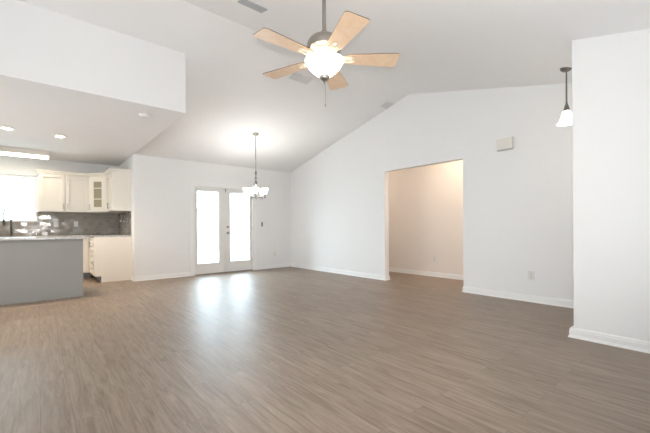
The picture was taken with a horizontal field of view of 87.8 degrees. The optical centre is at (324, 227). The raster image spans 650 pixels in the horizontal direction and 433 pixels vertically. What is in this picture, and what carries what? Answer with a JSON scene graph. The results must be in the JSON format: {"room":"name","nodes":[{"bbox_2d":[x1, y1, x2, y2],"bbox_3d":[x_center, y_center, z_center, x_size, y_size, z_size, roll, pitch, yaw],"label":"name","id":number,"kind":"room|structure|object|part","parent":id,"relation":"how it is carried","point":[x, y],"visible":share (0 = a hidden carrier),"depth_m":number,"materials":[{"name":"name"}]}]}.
{"room":"living room","nodes":[
{"label":"living room","id":0,"kind":"room"},
{"bbox_2d":[0,155,118,274],"bbox_3d":[-6.816,-0.237,7.232,4.141,2.800,0.126,0,0,-40],"label":"wall","id":1,"kind":"structure","parent":0,"point":[12,165],"depth_m":7.52,"materials":[{"name":"paint"}]},
{"bbox_2d":[0,174,36,221],"bbox_3d":[-7.032,-0.628,7.022,1.585,1.015,0.120,0,0,-40],"label":"window","id":2,"kind":"structure","parent":1,"relation":"in","point":[5,175],"depth_m":7.46,"materials":[{"name":"paint"}]},
{"bbox_3d":[-7.054,-0.585,7.049,1.495,0.030,0.030,0,0,-40],"label":"meeting rail","id":3,"kind":"part","parent":2,"relation":"part of","materials":[{"name":"paint"}]},
{"bbox_2d":[0,212,118,235],"bbox_3d":[-6.763,-0.079,7.185,4.119,0.524,0.011,0,0,-40],"label":"backsplash","id":4,"kind":"structure","parent":1,"relation":"attached to","point":[88,223],"depth_m":7.83,"materials":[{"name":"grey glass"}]},
{"bbox_2d":[36,169,88,212],"bbox_3d":[-5.923,-0.798,7.655,0.940,0.900,0.386,0,0,-40],"label":"upper cabinet","id":5,"kind":"object","parent":1,"relation":"attached to","point":[59,191],"visible":1,"depth_m":7.53,"materials":[{"name":"paint"}]},
{"bbox_3d":[-5.984,-0.760,7.415,0.435,0.807,0.026,0,0,-40],"label":"door","id":6,"kind":"part","parent":5,"relation":"part of","materials":[{"name":"paint"}]},
{"bbox_3d":[-5.914,-1.211,7.633,0.931,0.075,0.337,0,0,-40],"label":"crown moulding","id":7,"kind":"part","parent":5,"relation":"part of","materials":[{"name":"paint"}]},
{"bbox_3d":[-5.643,-0.762,7.703,0.435,0.807,0.026,0,0,-40],"label":"door","id":8,"kind":"part","parent":5,"relation":"part of","materials":[{"name":"paint"}]},
{"bbox_2d":[88,173,122,212],"bbox_3d":[-5.235,-0.803,8.044,0.670,0.900,0.681,0,0,-40],"label":"upper cabinet","id":9,"kind":"object","parent":1,"relation":"attached to","point":[97,181],"visible":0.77,"depth_m":7.82,"materials":[{"name":"paint"}]},
{"bbox_3d":[-5.261,-1.215,7.791,0.440,0.075,0.042,0,0,6],"label":"crown moulding","id":10,"kind":"part","parent":9,"relation":"part of","materials":[{"name":"paint"}]},
{"bbox_3d":[-5.253,-0.765,7.819,0.426,0.807,0.026,0,0,6],"label":"glass door","id":11,"kind":"part","parent":9,"relation":"part of","materials":[{"name":"paint"}]},
{"bbox_3d":[-5.253,-0.765,7.823,0.210,0.605,0.004,0,0,6],"label":"glass pane","id":12,"kind":"part","parent":9,"relation":"part of","materials":[{"name":"glass"}]},
{"bbox_2d":[0,74,184,165],"bbox_3d":[-5.136,-1.546,5.237,4.140,0.004,5.103,0,0,-40],"label":"ceiling","id":13,"kind":"structure","parent":0,"point":[97,129],"depth_m":5.00,"materials":[{"name":"paint"}]},
{"bbox_2d":[0,127,14,129],"bbox_3d":[-4.955,-1.542,5.266,0.176,0.008,0.176,0,0,-40],"label":"recessed light","id":14,"kind":"object","parent":13,"relation":"in","point":[4,128],"visible":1,"depth_m":5.26,"materials":[{"name":"white plastic"}]},
{"bbox_2d":[0,146,49,158],"bbox_3d":[-6.393,-1.485,6.441,1.778,0.102,0.440,0,0,-40],"label":"ceiling light","id":15,"kind":"object","parent":13,"relation":"attached to","point":[9,151],"visible":1,"depth_m":6.66,"materials":[{"name":"paint"}]},
{"bbox_2d":[0,152,47,158],"bbox_3d":[-6.401,-1.443,6.451,1.728,0.018,0.365,0,0,-40],"label":"diffuser","id":16,"kind":"object","parent":15,"relation":"attached to","point":[1,153],"depth_m":6.75,"materials":[{"name":"white plastic"}]},
{"bbox_2d":[138,113,149,118],"bbox_3d":[-2.508,-1.540,4.685,0.140,0.043,0.140,0,0,-40],"label":"smoke detector","id":17,"kind":"object","parent":13,"relation":"attached to","point":[142,115],"visible":1,"depth_m":4.64,"materials":[{"name":"white plastic"}]},
{"bbox_2d":[0,0,185,112],"bbox_3d":[-5.138,-1.958,5.236,4.141,0.819,5.104,0,0,-40],"label":"wall","id":18,"kind":"structure","parent":0,"point":[37,44],"depth_m":3.91,"materials":[{"name":"paint"}]},
{"bbox_2d":[119,156,132,275],"bbox_3d":[-4.654,-0.252,7.980,0.126,2.800,1.779,0,0,-40],"label":"wall","id":19,"kind":"structure","parent":0,"point":[128,164],"depth_m":7.36,"materials":[{"name":"paint"}]},
{"bbox_2d":[104,168,130,211],"bbox_3d":[-4.644,-0.807,7.562,0.392,0.900,0.862,0,0,-40],"label":"upper cabinet","id":20,"kind":"object","parent":19,"relation":"attached to","point":[118,181],"visible":1,"depth_m":7.30,"materials":[{"name":"paint"}]},
{"bbox_3d":[-4.903,-0.767,7.640,0.026,0.807,0.397,0,0,-40],"label":"door","id":21,"kind":"part","parent":20,"relation":"part of","materials":[{"name":"paint"}]},
{"bbox_3d":[-4.639,-0.769,7.328,0.026,0.807,0.397,0,0,-40],"label":"door","id":22,"kind":"part","parent":20,"relation":"part of","materials":[{"name":"paint"}]},
{"bbox_3d":[-4.646,-1.219,7.560,0.392,0.075,0.857,0,0,-40],"label":"crown moulding","id":23,"kind":"part","parent":20,"relation":"part of","materials":[{"name":"paint"}]},
{"bbox_2d":[118,211,130,234],"bbox_3d":[-4.717,-0.093,7.948,0.011,0.524,1.467,0,0,-40],"label":"backsplash","id":24,"kind":"structure","parent":19,"relation":"attached to","point":[125,217],"depth_m":7.83,"materials":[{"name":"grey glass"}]},
{"bbox_2d":[132,154,289,276],"bbox_3d":[-2.517,-0.271,8.540,4.112,2.810,0.126,0,0,-40],"label":"wall","id":25,"kind":"structure","parent":0,"point":[161,186],"depth_m":7.75,"materials":[{"name":"paint"}]},
{"bbox_2d":[195,186,223,274],"bbox_3d":[-2.825,0.070,8.256,0.748,2.093,0.053,0,0,-40],"label":"door","id":26,"kind":"structure","parent":25,"relation":"in","point":[202,268],"depth_m":8.37,"materials":[{"name":"paint"}]},
{"bbox_2d":[131,263,289,281],"bbox_3d":[-2.604,1.085,8.539,4.008,0.100,0.292,0,0,-40],"label":"baseboard","id":27,"kind":"structure","parent":25,"relation":"attached to","point":[183,274],"depth_m":7.66,"materials":[{"name":"paint"}]},
{"bbox_2d":[189,180,256,275],"bbox_3d":[-2.532,0.009,8.510,1.754,2.250,0.150,0,0,-40],"label":"door frame","id":28,"kind":"structure","parent":25,"relation":"attached to","point":[193,183],"depth_m":8.19,"materials":[{"name":"paint"}]},
{"bbox_2d":[223,188,251,271],"bbox_3d":[-2.228,0.066,8.720,0.795,2.093,0.114,0,0,-40],"label":"door","id":29,"kind":"structure","parent":25,"relation":"in","point":[229,265],"depth_m":8.58,"materials":[{"name":"paint"}]},
{"bbox_2d":[0,267,649,432],"bbox_3d":[-1.357,1.151,4.910,9.460,0.050,10.460,0,0,-40],"label":"floor","id":30,"kind":"structure","parent":0,"point":[283,349],"depth_m":2.79,"materials":[{"name":"brown wood"}]},
{"bbox_2d":[0,239,82,304],"bbox_3d":[-5.221,0.675,5.059,2.559,0.955,0.646,0,0,-40],"label":"kitchen island","id":31,"kind":"object","parent":30,"relation":"on","point":[30,270],"visible":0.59,"depth_m":5.29,"materials":[{"name":"grey paint"}]},
{"bbox_2d":[0,236,86,240],"bbox_3d":[-5.230,0.180,5.057,2.668,0.034,0.760,0,0,-40],"label":"island countertop","id":32,"kind":"structure","parent":31,"relation":"on","point":[57,237],"depth_m":5.34,"materials":[{"name":"grey stone"}]},
{"bbox_2d":[3,208,17,235],"bbox_3d":[-6.642,-0.112,7.138,0.060,0.589,0.240,0,0,44],"label":"faucet","id":33,"kind":"object","parent":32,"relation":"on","point":[4,221],"visible":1,"depth_m":7.13,"materials":[{"name":"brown metal"}]},
{"bbox_2d":[83,237,89,278],"bbox_3d":[-6.798,0.690,6.726,3.465,0.945,0.658,0,0,-40],"label":"base cabinet","id":34,"kind":"object","parent":30,"relation":"on","point":[86,274],"visible":0.08,"depth_m":7.57,"materials":[{"name":"paint"}]},
{"bbox_2d":[0,234,130,236],"bbox_3d":[-6.286,0.197,6.623,4.119,0.034,1.482,0,0,-40],"label":"countertop","id":35,"kind":"structure","parent":34,"relation":"on","point":[107,235],"depth_m":7.21,"materials":[{"name":"grey stone"}]},
{"bbox_2d":[89,237,131,282],"bbox_3d":[-4.984,0.678,7.725,0.715,0.945,1.478,0,0,-40],"label":"base cabinet","id":36,"kind":"object","parent":30,"relation":"on","point":[109,257],"visible":0.99,"depth_m":7.18,"materials":[{"name":"paint"}]},
{"bbox_3d":[-5.175,0.615,7.470,0.026,0.787,0.377,0,0,-40],"label":"door","id":37,"kind":"part","parent":36,"relation":"part of","materials":[{"name":"paint"}]},
{"bbox_3d":[-4.899,0.623,7.143,0.026,0.247,0.452,0,0,-40],"label":"drawer","id":38,"kind":"part","parent":36,"relation":"part of","materials":[{"name":"paint"}]},
{"bbox_3d":[-4.897,0.883,7.143,0.026,0.247,0.452,0,0,-40],"label":"drawer","id":39,"kind":"part","parent":36,"relation":"part of","materials":[{"name":"paint"}]},
{"bbox_2d":[195,269,252,275],"bbox_3d":[-2.531,1.125,8.521,1.513,0.018,0.126,0,0,-40],"label":"threshold","id":40,"kind":"object","parent":30,"relation":"on","point":[249,269],"visible":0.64,"depth_m":8.42,"materials":[{"name":"metal"}]},
{"bbox_2d":[18,0,649,172],"bbox_3d":[-1.313,-2.076,3.801,8.127,1.242,8.681,0,0,-40],"label":"ceiling","id":41,"kind":"structure","parent":0,"point":[442,45],"depth_m":4.42,"materials":[{"name":"paint"}]},
{"bbox_2d":[238,0,266,12],"bbox_3d":[-0.788,-2.415,3.683,0.290,0.044,0.130,0,0,-40],"label":"ceiling vent","id":42,"kind":"object","parent":41,"relation":"in","point":[247,3],"visible":1,"depth_m":3.67,"materials":[{"name":"grey metal"}]},
{"bbox_2d":[243,132,268,198],"bbox_3d":[-1.479,-1.303,7.173,0.536,1.390,0.522,0,0,-40],"label":"chandelier","id":43,"kind":"object","parent":41,"relation":"hanging from","point":[263,191],"visible":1,"depth_m":7.13,"materials":[{"name":"white glass"}]},
{"bbox_3d":[-1.643,-0.758,7.080,0.160,0.117,0.160,0,0,-40],"label":"lamp shade","id":44,"kind":"part","parent":43,"relation":"part of","materials":[{"name":"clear glass"}]},
{"bbox_3d":[-1.441,-0.760,6.965,0.160,0.117,0.160,0,0,-40],"label":"lamp shade","id":45,"kind":"part","parent":43,"relation":"part of","materials":[{"name":"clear glass"}]},
{"bbox_3d":[-1.269,-0.761,7.121,0.160,0.117,0.160,0,0,-40],"label":"lamp shade","id":46,"kind":"part","parent":43,"relation":"part of","materials":[{"name":"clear glass"}]},
{"bbox_2d":[289,73,312,84],"bbox_3d":[-0.396,-2.447,5.564,0.370,0.050,0.155,0,0,-40],"label":"ceiling vent","id":47,"kind":"object","parent":41,"relation":"in","point":[297,77],"visible":0.99,"depth_m":5.56,"materials":[{"name":"white metal"}]},
{"bbox_2d":[253,0,399,106],"bbox_3d":[-0.036,-1.640,3.001,1.254,1.115,1.311,0,0,-40],"label":"ceiling fan","id":48,"kind":"object","parent":41,"relation":"hanging from","point":[324,61],"visible":1,"depth_m":2.92,"materials":[{"name":"beige wood"}]},
{"bbox_3d":[-0.336,-1.508,2.753,0.475,0.031,0.201,0,0,-40],"label":"blade","id":49,"kind":"part","parent":48,"relation":"part of","materials":[{"name":"brown wood"}]},
{"bbox_3d":[-0.367,-1.508,3.253,0.474,0.031,0.201,0,0,32],"label":"blade","id":50,"kind":"part","parent":48,"relation":"part of","materials":[{"name":"brown wood"}]},
{"bbox_3d":[-0.005,-1.420,3.025,0.346,0.150,0.346,0,0,-40],"label":"lamp shade","id":51,"kind":"part","parent":48,"relation":"part of","materials":[{"name":"white glass"}]},
{"bbox_3d":[0.100,-1.511,3.438,0.201,0.031,0.474,0,0,14],"label":"blade","id":52,"kind":"part","parent":48,"relation":"part of","materials":[{"name":"brown wood"}]},
{"bbox_3d":[0.152,-1.512,2.628,0.201,0.031,0.474,0,0,-22],"label":"blade","id":53,"kind":"part","parent":48,"relation":"part of","materials":[{"name":"brown wood"}]},
{"bbox_3d":[0.420,-1.514,3.052,0.474,0.031,0.201,0,0,-4],"label":"blade","id":54,"kind":"part","parent":48,"relation":"part of","materials":[{"name":"brown wood"}]},
{"bbox_2d":[380,102,392,108],"bbox_3d":[1.256,-2.478,6.855,0.200,0.056,0.180,0,0,-40],"label":"ceiling vent","id":55,"kind":"object","parent":41,"relation":"in","point":[386,105],"visible":1,"depth_m":6.85,"materials":[{"name":"white metal"}]},
{"bbox_2d":[556,67,571,125],"bbox_3d":[2.943,-1.609,4.118,0.210,0.689,0.210,0,0,-40],"label":"pendant light","id":56,"kind":"object","parent":41,"relation":"hanging from","point":[566,117],"visible":0.89,"depth_m":4.10,"materials":[{"name":"white glass"}]},
{"bbox_3d":[2.945,-1.343,4.118,0.210,0.156,0.210,0,0,-40],"label":"lamp shade","id":57,"kind":"part","parent":56,"relation":"part of","materials":[{"name":"white glass"}]},
{"bbox_3d":[2.942,-1.704,4.118,0.016,0.403,0.017,0,0,-40],"label":"rod","id":58,"kind":"part","parent":56,"relation":"part of","materials":[{"name":"silver metal"}]},
{"bbox_2d":[388,160,462,274],"bbox_3d":[2.061,-0.296,7.248,1.207,2.800,6.200,0,0,-40],"label":"wall","id":59,"kind":"structure","parent":0,"point":[426,202],"depth_m":7.69,"materials":[{"name":"paint"}]},
{"bbox_2d":[389,267,463,279],"bbox_3d":[2.446,1.051,7.566,0.022,0.100,6.000,0,0,-40],"label":"baseboard","id":60,"kind":"structure","parent":59,"relation":"attached to","point":[417,272],"depth_m":7.69,"materials":[{"name":"paint"}]},
{"bbox_2d":[290,83,573,300],"bbox_3d":[1.845,-0.802,6.466,0.126,3.813,8.681,0,0,-40],"label":"wall","id":61,"kind":"structure","parent":0,"point":[518,201],"depth_m":5.62,"materials":[{"name":"paint"}]},
{"bbox_2d":[290,263,573,308],"bbox_3d":[1.858,1.055,6.466,0.170,0.100,8.681,0,0,-40],"label":"baseboard","id":62,"kind":"structure","parent":61,"relation":"attached to","point":[501,294],"depth_m":5.43,"materials":[{"name":"paint"}]},
{"bbox_2d":[496,137,513,151],"bbox_3d":[2.778,-1.285,5.221,0.055,0.182,0.240,0,0,-40],"label":"door chime","id":63,"kind":"object","parent":61,"relation":"attached to","point":[503,144],"visible":1,"depth_m":5.20,"materials":[{"name":"beige plastic"}]},
{"bbox_2d":[528,271,534,279],"bbox_3d":[3.033,0.709,4.970,0.010,0.130,0.085,0,0,-40],"label":"wall outlet","id":64,"kind":"object","parent":61,"relation":"attached to","point":[531,274],"visible":1,"depth_m":4.96,"materials":[{"name":"white plastic"}]},
{"bbox_2d":[572,29,649,340],"bbox_3d":[3.034,-0.393,2.817,0.126,2.979,1.577,0,0,-40],"label":"wall","id":65,"kind":"structure","parent":0,"point":[611,73],"depth_m":3.15,"materials":[{"name":"paint"}]},
{"bbox_2d":[568,325,649,353],"bbox_3d":[3.030,1.047,2.834,0.170,0.100,1.621,0,0,-40],"label":"baseboard","id":66,"kind":"structure","parent":65,"relation":"attached to","point":[587,335],"depth_m":3.15,"materials":[{"name":"paint"}]},
{"label":"outside","id":67,"kind":"structure","parent":0,"visible":0},
{"bbox_2d":[198,248,248,263],"bbox_3d":[-6.167,1.314,11.940,18.000,0.190,9.793,0,0,-40],"label":"patio slab","id":68,"kind":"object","parent":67,"point":[207,256],"depth_m":14.56,"materials":[{"name":"concrete"}]},
{"bbox_2d":[197,191,248,262],"bbox_3d":[-3.848,-0.302,11.975,5.800,3.010,0.050,0,0,-40],"label":"screen frame","id":69,"kind":"object","parent":68,"relation":"on","point":[199,209],"visible":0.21,"depth_m":11.87,"materials":[{"name":"paint"}]},
{"bbox_3d":[-4.287,-0.274,11.603,0.050,2.960,0.050,0,0,-40],"label":"post","id":70,"kind":"part","parent":69,"relation":"part of","materials":[{"name":"paint"}]},
{"bbox_3d":[-3.850,-0.602,11.975,5.800,0.050,0.048,0,0,-40],"label":"rail","id":71,"kind":"part","parent":69,"relation":"part of","materials":[{"name":"paint"}]},
{"bbox_3d":[-3.843,0.398,11.975,5.800,0.050,0.048,0,0,-40],"label":"rail","id":72,"kind":"part","parent":69,"relation":"part of","materials":[{"name":"paint"}]},
{"bbox_3d":[-3.409,-0.280,12.346,0.050,2.960,0.050,0,0,-40],"label":"post","id":73,"kind":"part","parent":69,"relation":"part of","materials":[{"name":"paint"}]}
]}

